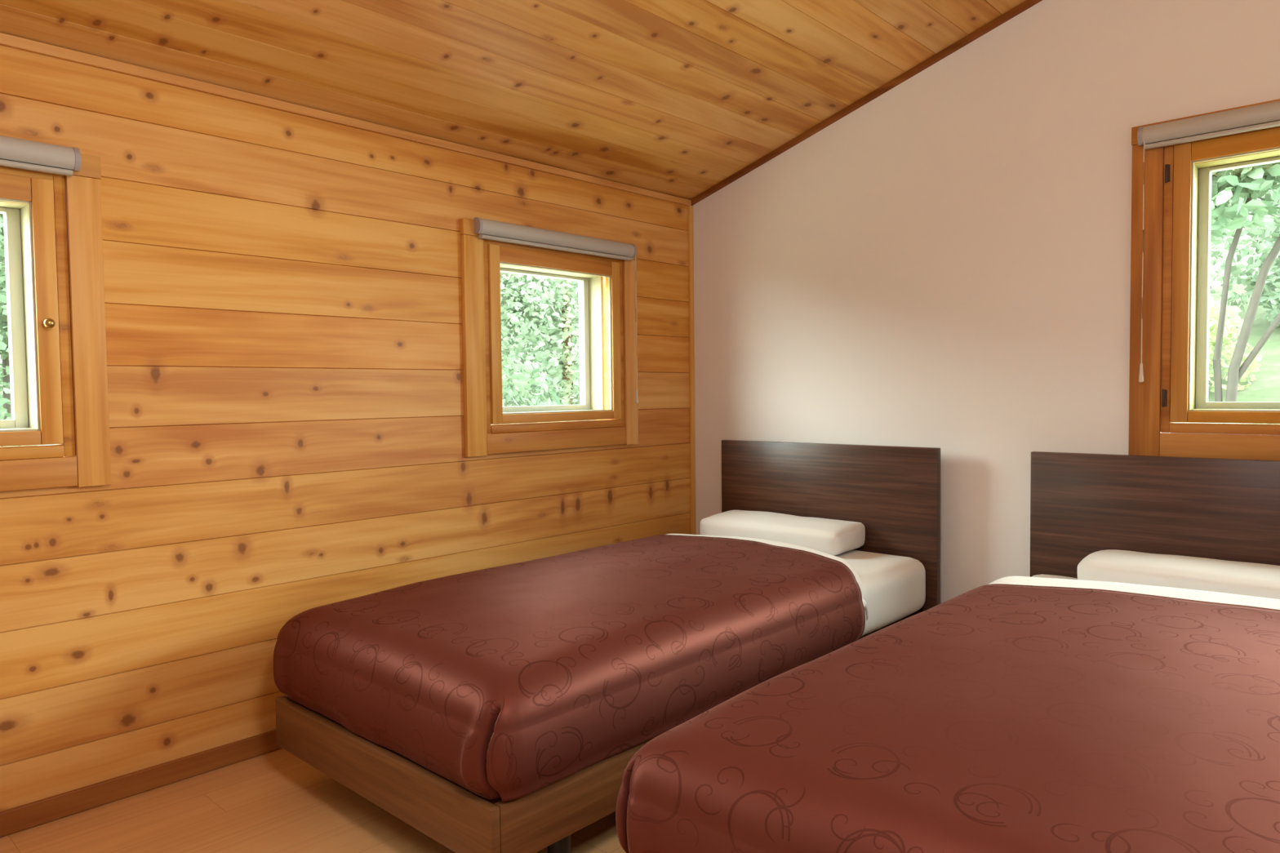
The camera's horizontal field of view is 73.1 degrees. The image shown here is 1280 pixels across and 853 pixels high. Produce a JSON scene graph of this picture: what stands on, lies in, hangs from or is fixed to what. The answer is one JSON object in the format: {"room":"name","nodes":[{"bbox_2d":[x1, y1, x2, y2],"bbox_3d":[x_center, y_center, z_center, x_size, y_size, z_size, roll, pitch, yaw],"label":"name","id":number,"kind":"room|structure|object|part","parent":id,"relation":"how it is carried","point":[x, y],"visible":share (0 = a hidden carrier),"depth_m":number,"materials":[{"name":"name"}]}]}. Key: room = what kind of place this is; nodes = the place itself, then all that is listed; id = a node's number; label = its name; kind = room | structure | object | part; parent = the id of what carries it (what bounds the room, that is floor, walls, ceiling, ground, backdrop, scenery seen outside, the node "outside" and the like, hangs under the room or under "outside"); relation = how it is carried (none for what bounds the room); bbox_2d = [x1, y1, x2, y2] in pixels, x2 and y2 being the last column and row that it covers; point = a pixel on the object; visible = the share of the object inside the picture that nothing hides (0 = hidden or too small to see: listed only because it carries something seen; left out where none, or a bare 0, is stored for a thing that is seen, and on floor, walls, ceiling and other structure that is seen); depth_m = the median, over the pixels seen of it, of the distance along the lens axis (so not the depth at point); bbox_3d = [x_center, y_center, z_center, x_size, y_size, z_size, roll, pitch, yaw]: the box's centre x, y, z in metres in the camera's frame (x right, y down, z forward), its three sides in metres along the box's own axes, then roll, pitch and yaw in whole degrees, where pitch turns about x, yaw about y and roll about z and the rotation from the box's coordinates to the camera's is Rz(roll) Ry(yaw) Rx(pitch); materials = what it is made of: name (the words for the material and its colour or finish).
{"room":"hotel room","nodes":[
{"label":"hotel room","id":0,"kind":"room"},
{"bbox_2d":[0,748,626,852],"bbox_3d":[-0.168,1.089,0.828,4.090,0.120,5.640,2,3,43],"label":"floor","id":1,"kind":"structure","parent":0,"point":[273,802],"depth_m":2.14,"materials":[{"name":"laminate"}]},
{"bbox_2d":[275,440,940,852],"bbox_3d":[0.052,0.527,2.738,0.976,0.842,2.023,2,3,43],"label":"bed","id":2,"kind":"object","parent":1,"relation":"on","point":[894,492],"visible":0.28,"depth_m":2.27,"materials":[{"name":"brown wood"}]},
{"bbox_3d":[-0.181,0.885,1.920,0.060,0.198,0.059,2,3,43],"label":"leg","id":3,"kind":"part","parent":2,"relation":"part of","materials":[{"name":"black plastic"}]},
{"bbox_3d":[0.384,0.779,2.434,0.022,0.131,1.964,2,3,43],"label":"rail","id":4,"kind":"part","parent":2,"relation":"part of","materials":[{"name":"brown wood"}]},
{"bbox_3d":[0.728,0.462,3.466,0.976,0.787,0.032,2,3,43],"label":"headboard","id":5,"kind":"part","parent":2,"relation":"part of","materials":[{"name":"brown wood"}]},
{"bbox_2d":[833,550,925,637],"bbox_3d":[0.044,0.599,2.741,0.961,0.210,1.966,2,3,43],"label":"mattress","id":6,"kind":"object","parent":2,"relation":"on","point":[894,588],"visible":0.08,"depth_m":2.96,"materials":[{"name":"white fabric"}]},
{"bbox_2d":[273,534,865,801],"bbox_3d":[-0.119,0.577,2.566,1.029,0.260,1.588,2,3,43],"label":"bedspread","id":7,"kind":"object","parent":6,"relation":"on","point":[508,682],"visible":0.99,"depth_m":2.10,"materials":[{"name":"brown fabric"}]},
{"bbox_2d":[666,533,868,620],"bbox_3d":[-0.082,0.548,2.604,0.988,0.212,1.630,2,3,43],"label":"duvet","id":8,"kind":"object","parent":6,"relation":"on","point":[847,564],"visible":0.05,"depth_m":2.99,"materials":[{"name":"white fabric"}]},
{"bbox_2d":[699,510,865,555],"bbox_3d":[0.543,0.408,3.415,0.659,0.105,0.266,2,3,43],"label":"pillow","id":9,"kind":"object","parent":6,"relation":"on","point":[830,536],"visible":0.83,"depth_m":3.28,"materials":[{"name":"white fabric"}]},
{"bbox_2d":[1030,451,1279,578],"bbox_3d":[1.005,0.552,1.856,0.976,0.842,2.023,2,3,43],"label":"headboard","id":10,"kind":"object","parent":1,"relation":"on","point":[1082,504],"visible":0.07,"depth_m":2.65,"materials":[{"name":"brown wood"}]},
{"bbox_2d":[1031,573,1077,579],"bbox_3d":[0.997,0.625,1.859,0.964,0.210,1.967,2,3,43],"label":"mattress","id":11,"kind":"object","parent":10,"relation":"on","point":[1042,575],"visible":0.02,"depth_m":2.78,"materials":[{"name":"white fabric"}]},
{"bbox_2d":[615,583,1279,852],"bbox_3d":[0.856,0.601,1.705,1.027,0.260,1.654,2,3,43],"label":"bedspread","id":12,"kind":"object","parent":11,"relation":"on","point":[997,717],"visible":1,"depth_m":1.38,"materials":[{"name":"brown fabric"}]},
{"bbox_2d":[988,576,1279,609],"bbox_3d":[0.906,0.569,1.759,0.991,0.219,1.734,2,3,43],"label":"duvet","id":13,"kind":"object","parent":11,"relation":"on","point":[1184,593],"visible":0.02,"depth_m":2.30,"materials":[{"name":"white fabric"}]},
{"bbox_2d":[1076,548,1279,599],"bbox_3d":[1.600,0.435,2.460,0.633,0.106,0.217,2,3,43],"label":"pillow","id":14,"kind":"object","parent":11,"relation":"on","point":[1108,565],"visible":0.66,"depth_m":2.43,"materials":[{"name":"white fabric"}]},
{"bbox_2d":[0,44,691,812],"bbox_3d":[-1.617,0.017,2.116,0.170,1.950,5.640,2,3,43],"label":"wall","id":15,"kind":"structure","parent":0,"point":[283,304],"depth_m":2.52,"materials":[{"name":"brown wood"}]},
{"bbox_2d":[0,153,111,491],"bbox_3d":[-1.732,-0.253,1.944,0.222,0.839,0.892,2,3,43],"label":"window","id":16,"kind":"structure","parent":15,"relation":"in","point":[53,242],"depth_m":2.17,"materials":[{"name":"brown wood"}]},
{"bbox_3d":[-1.790,-0.265,2.006,0.035,0.557,0.590,2,3,43],"label":"frame","id":17,"kind":"part","parent":16,"relation":"part of","materials":[{"name":"white plastic"}]},
{"bbox_3d":[-1.687,-0.270,1.910,0.040,0.651,0.579,2,3,43],"label":"rail","id":18,"kind":"part","parent":16,"relation":"part of","materials":[{"name":"brown wood"}]},
{"bbox_3d":[-1.699,-0.263,1.921,0.065,0.704,0.726,2,3,43],"label":"frame","id":19,"kind":"part","parent":16,"relation":"part of","materials":[{"name":"brown wood"}]},
{"bbox_3d":[-1.674,0.126,1.918,0.020,0.074,0.727,2,3,43],"label":"casing","id":20,"kind":"part","parent":16,"relation":"part of","materials":[{"name":"brown wood"}]},
{"bbox_2d":[0,135,80,176],"bbox_3d":[-1.662,-0.326,1.865,0.042,0.706,0.798,2,3,43],"label":"roller blind","id":21,"kind":"object","parent":16,"relation":"attached to","point":[15,153],"visible":1,"depth_m":2.08,"materials":[{"name":"white fabric"}]},
{"bbox_3d":[-1.687,-0.270,1.909,0.042,0.651,0.672,2,3,43],"label":"sash","id":22,"kind":"part","parent":16,"relation":"part of","materials":[{"name":"brown wood"}]},
{"bbox_3d":[-1.448,-0.253,2.112,0.034,0.024,0.024,2,3,43],"label":"knob","id":23,"kind":"part","parent":16,"relation":"part of","materials":[{"name":"gold metal"}]},
{"bbox_3d":[-1.685,-0.643,1.881,0.023,0.056,0.892,2,3,43],"label":"casing","id":24,"kind":"part","parent":16,"relation":"part of","materials":[{"name":"brown wood"}]},
{"bbox_3d":[-1.405,-0.239,2.197,0.021,0.783,0.074,2,3,43],"label":"casing","id":25,"kind":"part","parent":16,"relation":"part of","materials":[{"name":"brown wood"}]},
{"bbox_2d":[0,729,282,837],"bbox_3d":[-1.539,0.962,2.092,0.014,0.059,5.299,2,3,43],"label":"baseboard","id":26,"kind":"structure","parent":15,"relation":"attached to","point":[20,818],"depth_m":2.29,"materials":[{"name":"brown wood"}]},
{"bbox_2d":[0,32,691,205],"bbox_3d":[-1.566,-0.922,2.009,0.014,0.026,5.284,2,3,43],"label":"trim","id":27,"kind":"structure","parent":15,"relation":"attached to","point":[7,40],"depth_m":2.57,"materials":[{"name":"brown wood"}]},
{"bbox_2d":[459,217,638,457],"bbox_3d":[-0.380,-0.329,3.423,0.192,0.839,0.892,2,3,43],"label":"window","id":28,"kind":"structure","parent":15,"relation":"in","point":[482,260],"depth_m":3.38,"materials":[{"name":"brown wood"}]},
{"bbox_3d":[-0.591,-0.284,3.074,0.021,0.783,0.086,2,3,43],"label":"casing","id":29,"kind":"part","parent":28,"relation":"part of","materials":[{"name":"brown wood"}]},
{"bbox_3d":[-0.428,-0.341,3.475,0.035,0.557,0.590,2,3,43],"label":"frame","id":30,"kind":"part","parent":28,"relation":"part of","materials":[{"name":"white plastic"}]},
{"bbox_3d":[-0.323,-0.719,3.350,0.023,0.056,0.892,2,3,43],"label":"casing","id":31,"kind":"part","parent":28,"relation":"part of","materials":[{"name":"brown wood"}]},
{"bbox_3d":[-0.336,-0.339,3.390,0.065,0.704,0.726,2,3,43],"label":"frame","id":32,"kind":"part","parent":28,"relation":"part of","materials":[{"name":"brown wood"}]},
{"bbox_3d":[-0.324,-0.346,3.378,0.042,0.651,0.672,2,3,43],"label":"sash","id":33,"kind":"part","parent":28,"relation":"part of","materials":[{"name":"brown wood"}]},
{"bbox_2d":[474,217,638,403],"bbox_3d":[-0.293,-0.418,3.344,0.036,0.671,0.811,2,3,43],"label":"roller blind","id":34,"kind":"object","parent":28,"relation":"attached to","point":[489,229],"visible":1,"depth_m":3.28,"materials":[{"name":"white fabric"}]},
{"bbox_3d":[-0.017,-0.440,3.630,0.006,0.565,0.003,2,3,43],"label":"pull cord","id":35,"kind":"part","parent":34,"relation":"part of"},
{"bbox_3d":[-0.325,-0.346,3.379,0.040,0.651,0.579,2,3,43],"label":"rail","id":36,"kind":"part","parent":28,"relation":"part of","materials":[{"name":"brown wood"}]},
{"bbox_3d":[-0.311,0.051,3.387,0.020,0.074,0.727,2,3,43],"label":"casing","id":37,"kind":"part","parent":28,"relation":"part of","materials":[{"name":"brown wood"}]},
{"bbox_3d":[-0.042,-0.315,3.666,0.021,0.783,0.074,2,3,43],"label":"casing","id":38,"kind":"part","parent":28,"relation":"part of","materials":[{"name":"brown wood"}]},
{"bbox_2d":[688,205,696,534],"bbox_3d":[0.242,-0.089,3.986,0.012,1.844,0.024,2,3,43],"label":"trim","id":39,"kind":"structure","parent":15,"relation":"attached to","point":[691,244],"depth_m":3.97,"materials":[{"name":"brown wood"}]},
{"bbox_2d":[0,0,1026,199],"bbox_3d":[-0.197,-1.528,0.720,4.090,1.361,5.640,2,3,43],"label":"ceiling","id":40,"kind":"structure","parent":0,"point":[677,98],"depth_m":2.71,"materials":[{"name":"brown wood"}]},
{"bbox_2d":[693,0,1279,604],"bbox_3d":[1.672,-0.628,2.765,4.090,3.110,0.170,2,3,43],"label":"wall","id":41,"kind":"structure","parent":0,"point":[944,264],"depth_m":3.10,"materials":[{"name":"white paint"}]},
{"bbox_2d":[690,0,1042,205],"bbox_3d":[1.599,-1.540,2.659,3.750,1.134,0.016,2,3,43],"label":"trim","id":42,"kind":"structure","parent":41,"relation":"attached to","point":[1025,5],"depth_m":3.31,"materials":[{"name":"brown wood"}]},
{"bbox_2d":[1128,98,1279,460],"bbox_3d":[2.209,-0.411,2.260,1.612,1.040,0.193,2,3,43],"label":"window","id":43,"kind":"structure","parent":41,"relation":"in","point":[1175,309],"depth_m":2.67,"materials":[{"name":"orange wood"}]},
{"bbox_3d":[1.595,-0.395,2.717,0.086,0.984,0.021,2,3,43],"label":"casing","id":44,"kind":"part","parent":43,"relation":"part of","materials":[{"name":"brown wood"}]},
{"bbox_3d":[2.165,-0.426,2.204,1.392,0.852,0.042,2,3,43],"label":"sash","id":45,"kind":"part","parent":43,"relation":"part of","materials":[{"name":"brown wood"}]},
{"bbox_3d":[2.147,-0.899,2.178,1.612,0.056,0.023,2,3,43],"label":"casing","id":46,"kind":"part","parent":43,"relation":"part of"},
{"bbox_2d":[1137,100,1279,382],"bbox_3d":[2.130,-0.520,2.171,1.560,0.796,0.036,2,3,43],"label":"roller blind","id":47,"kind":"object","parent":43,"relation":"attached to","point":[1267,115],"visible":1,"depth_m":2.56,"materials":[{"name":"white fabric"}]},
{"bbox_3d":[1.564,-0.542,2.683,0.003,0.690,0.006,2,3,43],"label":"pull cord","id":48,"kind":"part","parent":47,"relation":"part of","materials":[{"name":"white fabric"}]},
{"bbox_3d":[2.163,0.071,2.215,1.447,0.074,0.020,2,3,43],"label":"casing","id":49,"kind":"part","parent":43,"relation":"part of","materials":[{"name":"brown wood"}]},
{"bbox_3d":[2.177,-0.420,2.216,1.446,0.905,0.065,2,3,43],"label":"frame","id":50,"kind":"part","parent":43,"relation":"part of","materials":[{"name":"brown wood"}]},
{"bbox_3d":[2.166,-0.426,2.204,1.299,0.852,0.040,2,3,43],"label":"rail","id":51,"kind":"part","parent":43,"relation":"part of","materials":[{"name":"brown wood"}]},
{"bbox_3d":[2.262,-0.423,2.308,1.310,0.758,0.035,2,3,43],"label":"frame","id":52,"kind":"part","parent":43,"relation":"part of","materials":[{"name":"beige wood"}]},
{"label":"outside","id":53,"kind":"structure","parent":0,"visible":0},
{"bbox_2d":[0,213,1279,445],"bbox_3d":[0.015,-1.627,9.594,36.000,5.618,36.000,2,3,43],"label":"ground","id":54,"kind":"structure","parent":53,"point":[1266,388],"depth_m":11.42,"materials":[{"name":"green plant"}]},
{"bbox_2d":[0,213,35,446],"bbox_3d":[-5.953,-1.704,8.000,3.114,4.274,3.417,2,3,43],"label":"tree","id":55,"kind":"object","parent":54,"relation":"on","point":[5,399],"visible":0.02,"depth_m":7.65,"materials":[{"name":"green plant"}]},
{"bbox_2d":[501,346,569,424],"bbox_3d":[-2.321,-1.235,7.597,3.303,4.517,2.670,-3,3,-43],"label":"bush","id":56,"kind":"object","parent":54,"relation":"on","point":[519,384],"visible":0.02,"depth_m":7.84,"materials":[{"name":"green plant"}]},
{"bbox_2d":[501,273,579,395],"bbox_3d":[-0.878,-2.498,15.117,3.494,4.466,3.147,0,3,23],"label":"tree","id":57,"kind":"object","parent":54,"relation":"on","point":[525,346],"visible":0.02,"depth_m":15.39,"materials":[{"name":"green plant"}]},
{"bbox_2d":[500,271,595,424],"bbox_3d":[-1.248,-1.419,10.375,3.292,4.285,2.650,2,3,43],"label":"foliage","id":58,"kind":"object","parent":54,"relation":"on","point":[517,317],"visible":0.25,"depth_m":9.41,"materials":[{"name":"green plant"}]},
{"bbox_2d":[1208,296,1262,391],"bbox_3d":[6.223,-0.972,10.516,2.178,1.530,2.305,2,3,43],"label":"bush","id":59,"kind":"object","parent":54,"relation":"on","point":[1215,306],"visible":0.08,"depth_m":10.10,"materials":[{"name":"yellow plant"}]},
{"bbox_2d":[1209,168,1279,326],"bbox_3d":[9.721,-3.793,12.249,3.627,5.112,3.423,2,3,43],"label":"foliage","id":60,"kind":"object","parent":54,"relation":"on","point":[1269,295],"visible":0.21,"depth_m":12.28,"materials":[{"name":"green plant"}]},
{"bbox_2d":[1210,162,1279,423],"bbox_3d":[5.711,-1.654,7.890,3.338,4.273,2.558,2,3,43],"label":"tree","id":61,"kind":"object","parent":54,"relation":"on","point":[1242,185],"visible":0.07,"depth_m":7.66,"materials":[{"name":"green plant"}]},
{"bbox_2d":[1211,422,1279,424],"bbox_3d":[4.934,0.348,6.316,1.591,1.038,1.190,0,2,18],"label":"bush","id":62,"kind":"object","parent":54,"relation":"on","point":[1211,423],"visible":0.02,"depth_m":6.45,"materials":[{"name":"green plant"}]}
]}

